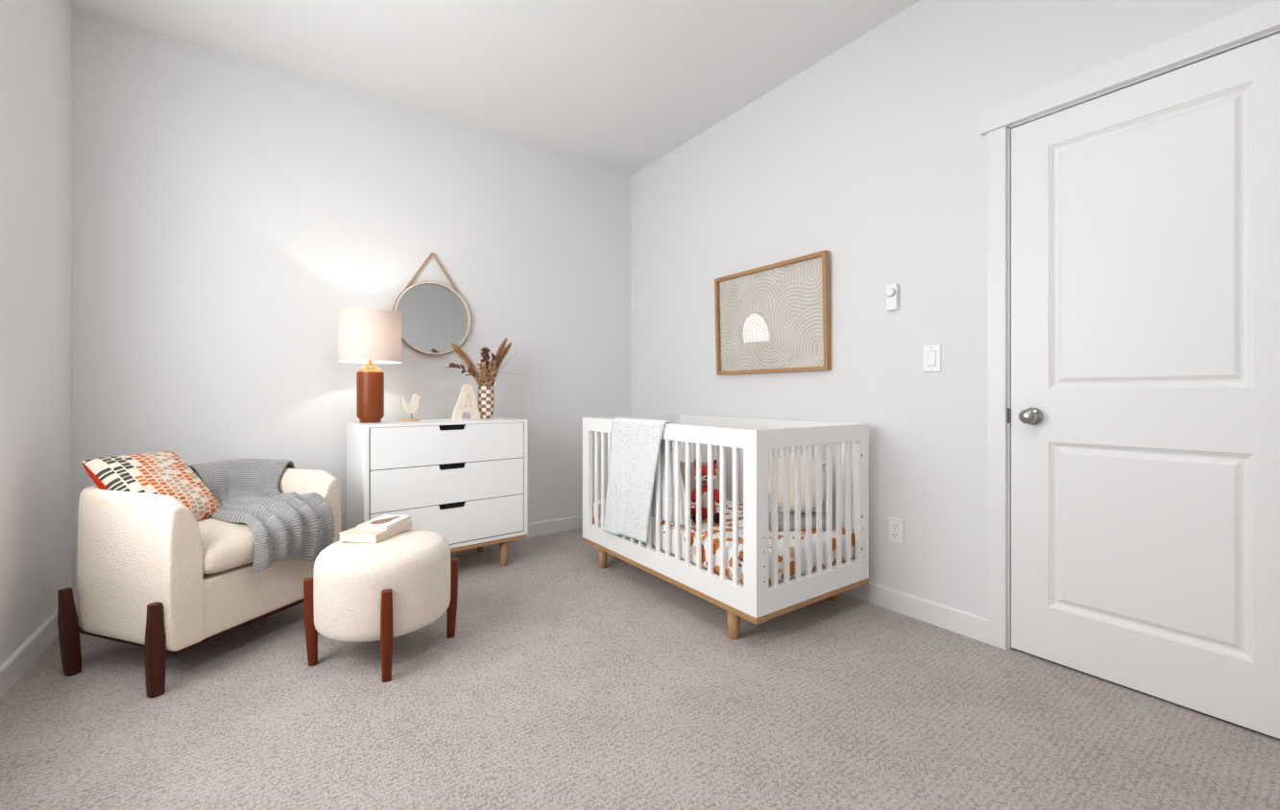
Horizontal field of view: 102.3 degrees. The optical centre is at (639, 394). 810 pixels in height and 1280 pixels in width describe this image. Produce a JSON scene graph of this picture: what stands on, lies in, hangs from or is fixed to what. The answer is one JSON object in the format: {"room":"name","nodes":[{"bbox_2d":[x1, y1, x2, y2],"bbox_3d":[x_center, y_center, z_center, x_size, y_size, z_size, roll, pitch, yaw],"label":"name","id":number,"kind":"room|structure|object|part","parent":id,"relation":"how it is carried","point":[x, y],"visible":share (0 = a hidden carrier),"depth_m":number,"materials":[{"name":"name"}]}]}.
{"room":"bedroom","nodes":[
{"label":"bedroom","id":0,"kind":"room"},
{"bbox_2d":[0,0,72,666],"bbox_3d":[-1.309,-0.374,0.485,0.120,2.729,4.416,0,0,-36],"label":"wall","id":1,"kind":"structure","parent":0,"point":[36,36],"depth_m":1.95,"materials":[{"name":"white paint"}]},
{"bbox_2d":[0,594,75,700],"bbox_3d":[-1.255,0.943,0.525,0.014,0.094,4.416,0,0,-36],"label":"baseboard","id":2,"kind":"structure","parent":1,"relation":"attached to","point":[17,664],"depth_m":1.85,"materials":[{"name":"white paint"}]},
{"bbox_2d":[72,7,630,594],"bbox_3d":[-1.343,-0.374,3.252,3.291,2.729,0.120,0,0,-36],"label":"wall","id":3,"kind":"structure","parent":0,"point":[227,208],"depth_m":2.80,"materials":[{"name":"white paint"}]},
{"bbox_2d":[74,515,582,615],"bbox_3d":[-1.304,0.943,3.198,3.051,0.094,0.014,0,0,-36],"label":"baseboard","id":4,"kind":"structure","parent":3,"relation":"attached to","point":[546,527],"depth_m":3.68,"materials":[{"name":"white paint"}]},
{"bbox_2d":[392,252,470,355],"bbox_3d":[-1.283,-0.563,3.200,0.457,0.637,0.036,0,0,-36],"label":"round mirror","id":5,"kind":"object","parent":3,"relation":"attached to","point":[434,314],"visible":0.96,"depth_m":3.20,"materials":[{"name":"brown wood"}]},
{"bbox_2d":[396,283,467,353],"bbox_3d":[-1.289,-0.473,3.208,0.436,0.436,0.004,0,0,-36],"label":"mirror glass","id":6,"kind":"object","parent":5,"relation":"attached to","point":[434,317],"depth_m":3.21,"materials":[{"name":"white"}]},
{"bbox_3d":[-1.283,-0.473,3.199,0.450,0.450,0.034,0,0,-36],"label":"frame","id":7,"kind":"part","parent":5,"relation":"part of","materials":[{"name":"wood"}]},
{"bbox_2d":[68,0,919,175],"bbox_3d":[-0.021,-1.789,1.410,3.291,0.100,4.656,0,0,-36],"label":"ceiling","id":8,"kind":"structure","parent":0,"point":[619,85],"depth_m":2.59,"materials":[{"name":"white paint"}]},
{"bbox_2d":[0,528,1279,809],"bbox_3d":[-0.021,1.040,1.410,3.291,0.100,4.656,0,0,-36],"label":"floor","id":9,"kind":"structure","parent":0,"point":[564,682],"depth_m":1.57,"materials":[{"name":"carpet"}]},
{"bbox_2d":[57,468,340,699],"bbox_3d":[-1.738,0.666,2.109,0.644,0.648,0.759,0,0,18],"label":"armchair","id":10,"kind":"object","parent":9,"relation":"on","point":[155,577],"visible":0.7,"depth_m":1.80,"materials":[{"name":"beige fabric"}]},
{"bbox_3d":[-2.017,0.839,1.825,0.054,0.303,0.049,0,0,18],"label":"leg","id":11,"kind":"part","parent":10,"relation":"part of","materials":[{"name":"brown wood"}]},
{"bbox_2d":[81,451,221,521],"bbox_3d":[-1.927,0.383,2.067,0.272,0.291,0.345,0,0,2],"label":"throw pillow","id":12,"kind":"object","parent":10,"relation":"on","point":[159,472],"visible":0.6,"depth_m":2.03,"materials":[{"name":"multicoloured fabric"}]},
{"bbox_3d":[-1.595,0.839,1.697,0.044,0.303,0.045,0,0,18],"label":"leg","id":13,"kind":"part","parent":10,"relation":"part of","materials":[{"name":"brown wood"}]},
{"bbox_3d":[-1.736,0.871,2.108,0.540,0.023,0.590,0,0,18],"label":"frame","id":14,"kind":"part","parent":10,"relation":"part of","materials":[{"name":"beige fabric"}]},
{"bbox_2d":[196,517,254,574],"bbox_3d":[-1.678,0.585,2.090,0.520,0.138,0.464,0,0,18],"label":"seat cushion","id":15,"kind":"object","parent":10,"relation":"on","point":[225,547],"depth_m":1.90,"materials":[{"name":"beige fabric"}]},
{"bbox_2d":[188,458,334,573],"bbox_3d":[-1.644,0.494,2.248,0.775,0.386,0.368,0,0,31],"label":"knit throw","id":16,"kind":"object","parent":10,"relation":"on","point":[283,525],"visible":0.88,"depth_m":2.16,"materials":[{"name":"grey fabric"}]},
{"bbox_2d":[303,530,458,682],"bbox_3d":[-0.986,0.776,1.999,0.474,0.428,0.474,0,0,6],"label":"ottoman","id":17,"kind":"object","parent":9,"relation":"on","point":[398,585],"visible":0.94,"depth_m":1.82,"materials":[{"name":"fabric"}]},
{"bbox_3d":[-1.205,0.833,1.889,0.044,0.315,0.040,0,0,-27],"label":"leg","id":18,"kind":"part","parent":17,"relation":"part of","materials":[{"name":"brown wood"}]},
{"bbox_2d":[338,520,411,543],"bbox_3d":[-1.056,0.545,2.071,0.158,0.031,0.228,0,0,9],"label":"book","id":19,"kind":"object","parent":17,"relation":"on","point":[352,535],"visible":0.81,"depth_m":1.97,"materials":[{"name":"beige paper"}]},
{"bbox_2d":[356,514,411,531],"bbox_3d":[-1.042,0.522,2.110,0.122,0.016,0.190,0,0,4],"label":"book","id":20,"kind":"object","parent":19,"relation":"on","point":[384,522],"visible":1,"depth_m":2.08,"materials":[{"name":"beige paper"}]},
{"bbox_2d":[370,516,400,524],"bbox_3d":[-1.043,0.514,2.107,0.070,0.001,0.134,0,0,4],"label":"picture","id":21,"kind":"object","parent":20,"relation":"on","point":[380,521],"depth_m":2.10},
{"bbox_3d":[-0.874,0.833,1.781,0.040,0.315,0.044,0,0,-27],"label":"leg","id":22,"kind":"part","parent":17,"relation":"part of","materials":[{"name":"brown wood"}]},
{"bbox_3d":[-0.767,0.833,2.111,0.044,0.315,0.040,0,0,-27],"label":"leg","id":23,"kind":"part","parent":17,"relation":"part of","materials":[{"name":"brown wood"}]},
{"bbox_2d":[346,417,527,566],"bbox_3d":[-1.133,0.569,2.921,0.862,0.842,0.445,0,0,-39],"label":"dresser","id":24,"kind":"object","parent":9,"relation":"on","point":[464,481],"visible":0.76,"depth_m":2.74,"materials":[{"name":"white paint"}]},
{"bbox_2d":[337,307,401,423],"bbox_3d":[-1.426,-0.144,2.729,0.302,0.584,0.302,0,0,-36],"label":"table lamp","id":25,"kind":"object","parent":24,"relation":"on","point":[369,336],"visible":1,"depth_m":2.65,"materials":[{"name":"white fabric"}]},
{"bbox_3d":[-1.426,-0.304,2.729,0.300,0.262,0.300,0,0,-36],"label":"lamp shade","id":26,"kind":"part","parent":25,"relation":"part of","materials":[{"name":"fabric"}]},
{"bbox_3d":[-1.426,-0.175,2.729,0.302,0.005,0.302,0,0,-36],"label":"shade trim","id":27,"kind":"part","parent":25,"relation":"part of","materials":[{"name":"beige fabric"}]},
{"bbox_3d":[-1.426,-0.434,2.729,0.298,0.005,0.298,0,0,-36],"label":"shade trim","id":28,"kind":"part","parent":25,"relation":"part of","materials":[{"name":"beige fabric"}]},
{"bbox_2d":[398,393,422,421],"bbox_3d":[-1.273,0.070,2.867,0.125,0.155,0.061,0,0,-39],"label":"bird","id":29,"kind":"object","parent":24,"relation":"on","point":[411,408],"visible":0.98,"depth_m":2.86},
{"bbox_3d":[-0.997,0.688,2.757,0.806,0.213,0.018,0,0,-39],"label":"drawer","id":30,"kind":"part","parent":24,"relation":"part of","materials":[{"name":"white paint"}]},
{"bbox_3d":[-0.997,0.474,2.757,0.806,0.206,0.018,0,0,-39],"label":"drawer","id":31,"kind":"part","parent":24,"relation":"part of","materials":[{"name":"white paint"}]},
{"bbox_3d":[-0.997,0.265,2.757,0.806,0.204,0.018,0,0,-39],"label":"drawer","id":32,"kind":"part","parent":24,"relation":"part of","materials":[{"name":"white paint"}]},
{"bbox_2d":[451,384,481,420],"bbox_3d":[-1.030,0.043,3.060,0.169,0.210,0.029,0,0,-39],"label":"letter","id":33,"kind":"object","parent":24,"relation":"on","point":[467,401],"visible":0.99,"depth_m":3.05,"materials":[{"name":"beige wood"}]},
{"bbox_3d":[-1.006,0.915,3.248,0.054,0.150,0.054,0,0,-39],"label":"leg","id":34,"kind":"part","parent":24,"relation":"part of","materials":[{"name":"brown wood"}]},
{"bbox_2d":[478,386,494,418],"bbox_3d":[-0.947,0.048,3.173,0.096,0.200,0.096,0,0,-36],"label":"vase","id":35,"kind":"object","parent":24,"relation":"on","point":[486,394],"visible":0.88,"depth_m":3.13,"materials":[{"name":"ceramic"}]},
{"bbox_2d":[445,362,480,386],"bbox_3d":[-1.040,-0.048,3.063,0.225,0.282,0.094,0,0,-36],"label":"leaf sprig","id":36,"kind":"object","parent":35,"relation":"in","point":[470,371],"visible":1,"depth_m":3.06,"materials":[{"name":"brown plant"}]},
{"bbox_2d":[450,342,483,386],"bbox_3d":[-1.043,-0.111,3.107,0.211,0.407,0.088,0,0,-36],"label":"pampas plume","id":37,"kind":"object","parent":35,"relation":"in","point":[462,354],"visible":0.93,"depth_m":3.10,"materials":[{"name":"brown plant"}]},
{"bbox_2d":[476,362,487,386],"bbox_3d":[-0.953,-0.053,3.120,0.073,0.292,0.065,0,0,-36],"label":"stem","id":38,"kind":"object","parent":35,"relation":"in","point":[483,373],"visible":1,"depth_m":3.12,"materials":[{"name":"brown plant"}]},
{"bbox_2d":[480,347,490,386],"bbox_3d":[-0.945,-0.098,3.152,0.067,0.380,0.071,0,0,9],"label":"stem","id":39,"kind":"object","parent":35,"relation":"in","point":[485,354],"visible":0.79,"depth_m":3.15,"materials":[{"name":"brown plant"}]},
{"bbox_2d":[485,360,496,386],"bbox_3d":[-0.907,-0.058,3.148,0.070,0.301,0.071,0,0,-22],"label":"stem","id":40,"kind":"object","parent":35,"relation":"in","point":[491,374],"visible":1,"depth_m":3.14,"materials":[{"name":"brown plant"}]},
{"bbox_2d":[490,353,499,386],"bbox_3d":[-0.905,-0.082,3.182,0.083,0.349,0.057,0,0,-36],"label":"stem","id":41,"kind":"object","parent":35,"relation":"in","point":[494,357],"visible":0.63,"depth_m":3.19,"materials":[{"name":"brown plant"}]},
{"bbox_2d":[495,338,507,367],"bbox_3d":[-0.888,-0.137,3.232,0.136,0.459,0.059,0,0,-36],"label":"pampas plume","id":42,"kind":"object","parent":35,"relation":"in","point":[501,348],"visible":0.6,"depth_m":3.23,"materials":[{"name":"brown plant"}]},
{"bbox_2d":[494,342,511,380],"bbox_3d":[-0.879,-0.125,3.260,0.171,0.436,0.056,0,0,-44],"label":"pampas plume","id":43,"kind":"object","parent":35,"relation":"in","point":[508,347],"visible":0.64,"depth_m":3.26,"materials":[{"name":"brown plant"}]},
{"bbox_3d":[-1.132,0.829,2.921,0.854,0.022,0.439,0,0,-39],"label":"rail","id":44,"kind":"part","parent":24,"relation":"part of","materials":[{"name":"brown wood"}]},
{"bbox_3d":[-0.787,0.915,2.982,0.054,0.150,0.054,0,0,-39],"label":"leg","id":45,"kind":"part","parent":24,"relation":"part of","materials":[{"name":"brown wood"}]},
{"bbox_2d":[582,414,869,640],"bbox_3d":[0.358,0.563,2.728,0.754,0.854,1.367,0,0,-35],"label":"crib","id":46,"kind":"object","parent":9,"relation":"on","point":[756,601],"visible":0.77,"depth_m":2.22,"materials":[{"name":"white paint"}]},
{"bbox_3d":[-0.212,0.931,2.950,0.058,0.117,0.058,0,0,-35],"label":"leg","id":47,"kind":"part","parent":46,"relation":"part of","materials":[{"name":"brown wood"}]},
{"bbox_3d":[-0.026,0.492,3.277,0.700,0.712,0.025,0,0,-35],"label":"panel","id":48,"kind":"part","parent":46,"relation":"part of","materials":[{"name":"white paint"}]},
{"bbox_2d":[603,417,692,542],"bbox_3d":[0.018,0.433,2.576,0.111,0.623,0.638,0,0,-35],"label":"blanket","id":49,"kind":"object","parent":46,"relation":"on","point":[636,444],"visible":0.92,"depth_m":2.56,"materials":[{"name":"white fabric"}]},
{"bbox_3d":[0.060,0.492,2.521,0.026,0.712,1.365,0,0,-35],"label":"panel","id":50,"kind":"part","parent":46,"relation":"part of","materials":[{"name":"white paint"}]},
{"bbox_3d":[0.078,0.861,2.532,0.068,0.024,1.366,0,0,-35],"label":"rail","id":51,"kind":"part","parent":46,"relation":"part of","materials":[{"name":"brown wood"}]},
{"bbox_2d":[592,499,854,584],"bbox_3d":[0.358,0.696,2.729,0.685,0.144,1.297,0,0,-35],"label":"mattress","id":52,"kind":"object","parent":46,"relation":"on","point":[728,504],"visible":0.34,"depth_m":2.29,"materials":[{"name":"fabric"}]},
{"bbox_2d":[679,461,707,495],"bbox_3d":[0.283,0.507,3.074,0.260,0.214,0.109,0,0,27],"label":"cushion","id":53,"kind":"object","parent":52,"relation":"on","point":[682,464],"visible":0.16,"depth_m":3.03,"materials":[{"name":"beige fabric"}]},
{"bbox_2d":[690,459,719,523],"bbox_3d":[0.290,0.475,2.579,0.230,0.298,0.181,0,0,4],"label":"fox","id":54,"kind":"object","parent":52,"relation":"on","point":[704,469],"visible":0.56,"depth_m":2.57,"materials":[{"name":"red fabric"}]},
{"bbox_3d":[0.277,0.508,2.591,0.051,0.086,0.063,0,0,4],"label":"arm","id":55,"kind":"part","parent":54,"relation":"part of","materials":[{"name":"red fabric"}]},
{"bbox_3d":[0.384,0.508,2.583,0.051,0.086,0.063,0,0,4],"label":"arm","id":56,"kind":"part","parent":54,"relation":"part of","materials":[{"name":"red fabric"}]},
{"bbox_2d":[768,511,836,531],"bbox_3d":[0.739,0.600,2.451,0.320,0.048,0.200,0,0,-4],"label":"blanket","id":57,"kind":"object","parent":52,"relation":"on","point":[780,514],"visible":0.41,"depth_m":2.36,"materials":[{"name":"grey fabric"}]},
{"bbox_2d":[768,454,834,513],"bbox_3d":[0.781,0.431,2.518,0.315,0.278,0.166,0,0,19],"label":"round cushion","id":58,"kind":"object","parent":57,"relation":"on","point":[791,456],"visible":0.44,"depth_m":2.47,"materials":[{"name":"beige fabric"}]},
{"bbox_3d":[0.382,0.931,2.102,0.058,0.117,0.058,0,0,-35],"label":"leg","id":59,"kind":"part","parent":46,"relation":"part of","materials":[{"name":"brown wood"}]},
{"bbox_3d":[0.656,0.492,2.938,0.026,0.712,1.365,0,0,-35],"label":"panel","id":60,"kind":"part","parent":46,"relation":"part of","materials":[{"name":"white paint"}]},
{"bbox_3d":[0.742,0.492,2.181,0.700,0.712,0.025,0,0,-35],"label":"panel","id":61,"kind":"part","parent":46,"relation":"part of","materials":[{"name":"white paint"}]},
{"bbox_3d":[0.732,0.861,2.196,0.617,0.024,0.057,0,0,-35],"label":"rail","id":62,"kind":"part","parent":46,"relation":"part of","materials":[{"name":"brown wood"}]},
{"bbox_3d":[0.940,0.931,2.493,0.058,0.117,0.058,0,0,-35],"label":"leg","id":63,"kind":"part","parent":46,"relation":"part of","materials":[{"name":"brown wood"}]},
{"bbox_3d":[0.639,0.861,2.925,0.068,0.024,1.366,0,0,-35],"label":"rail","id":64,"kind":"part","parent":46,"relation":"part of","materials":[{"name":"brown wood"}]},
{"bbox_2d":[630,0,1265,618],"bbox_3d":[1.267,-0.374,2.335,0.120,2.729,4.416,0,0,-36],"label":"wall","id":65,"kind":"structure","parent":0,"point":[873,156],"depth_m":2.40,"materials":[{"name":"white paint"}]},
{"bbox_2d":[714,250,830,375],"bbox_3d":[0.721,-0.427,2.941,0.050,0.606,0.800,0,0,-36],"label":"framed picture","id":66,"kind":"object","parent":65,"relation":"attached to","point":[772,318],"visible":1,"depth_m":2.89,"materials":[{"name":"beige paper"}]},
{"bbox_2d":[886,283,898,311],"bbox_3d":[1.150,-0.446,2.358,0.043,0.118,0.051,0,0,-36],"label":"thermostat","id":67,"kind":"object","parent":65,"relation":"attached to","point":[892,290],"visible":1,"depth_m":2.35,"materials":[{"name":"white plastic"}]},
{"bbox_2d":[888,516,903,545],"bbox_3d":[1.169,0.624,2.361,0.009,0.117,0.072,0,0,-36],"label":"power outlet","id":68,"kind":"object","parent":65,"relation":"attached to","point":[895,525],"visible":1,"depth_m":2.35,"materials":[{"name":"white plastic"}]},
{"bbox_2d":[892,523,898,530],"bbox_3d":[1.166,0.603,2.359,0.002,0.033,0.033,0,0,-36],"label":"socket","id":69,"kind":"object","parent":68,"relation":"attached to","point":[895,526],"depth_m":2.36,"materials":[{"name":"grey plastic"}]},
{"bbox_2d":[892,531,898,538],"bbox_3d":[1.166,0.644,2.359,0.002,0.033,0.033,0,0,-36],"label":"socket","id":70,"kind":"object","parent":68,"relation":"attached to","point":[895,535],"depth_m":2.36,"materials":[{"name":"grey plastic"}]},
{"bbox_2d":[842,581,987,643],"bbox_3d":[0.656,0.943,3.071,0.014,0.094,2.507,0,0,-36],"label":"baseboard","id":71,"kind":"structure","parent":65,"relation":"attached to","point":[960,622],"depth_m":2.25,"materials":[{"name":"white paint"}]},
{"bbox_2d":[923,344,941,372],"bbox_3d":[1.261,-0.157,2.230,0.012,0.117,0.072,0,0,-36],"label":"light switch","id":72,"kind":"object","parent":65,"relation":"attached to","point":[931,353],"visible":1,"depth_m":2.23,"materials":[{"name":"white plastic"}]},
{"bbox_2d":[987,126,1007,650],"bbox_3d":[1.403,-0.025,2.027,0.018,2.030,0.062,0,0,-36],"label":"trim","id":73,"kind":"structure","parent":65,"relation":"attached to","point":[997,139],"depth_m":2.02,"materials":[{"name":"white paint"}]},
{"bbox_2d":[979,0,1279,136],"bbox_3d":[1.646,-1.081,1.680,0.028,0.083,0.959,0,0,-36],"label":"trim","id":74,"kind":"structure","parent":65,"relation":"attached to","point":[1258,19],"depth_m":1.68,"materials":[{"name":"white paint"}]},
{"bbox_2d":[1007,32,1279,740],"bbox_3d":[1.649,-0.023,1.682,0.101,2.024,0.782,0,0,-36],"label":"door","id":75,"kind":"structure","parent":65,"relation":"in","point":[1146,215],"depth_m":1.68,"materials":[{"name":"white paint"}]},
{"bbox_3d":[1.433,0.082,2.003,0.002,0.057,0.009,0,0,-36],"label":"latch plate","id":76,"kind":"part","parent":75,"relation":"part of","materials":[{"name":"grey metal"}]},
{"bbox_3d":[1.453,0.082,1.925,0.066,0.066,0.066,0,0,-36],"label":"knob","id":77,"kind":"part","parent":75,"relation":"part of","materials":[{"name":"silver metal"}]},
{"bbox_2d":[1007,28,1279,650],"bbox_3d":[1.706,-0.027,1.724,0.119,2.034,0.788,0,0,-36],"label":"trim","id":78,"kind":"structure","parent":65,"relation":"attached to","point":[1277,31],"depth_m":2.00,"materials":[{"name":"white paint"}]}
]}

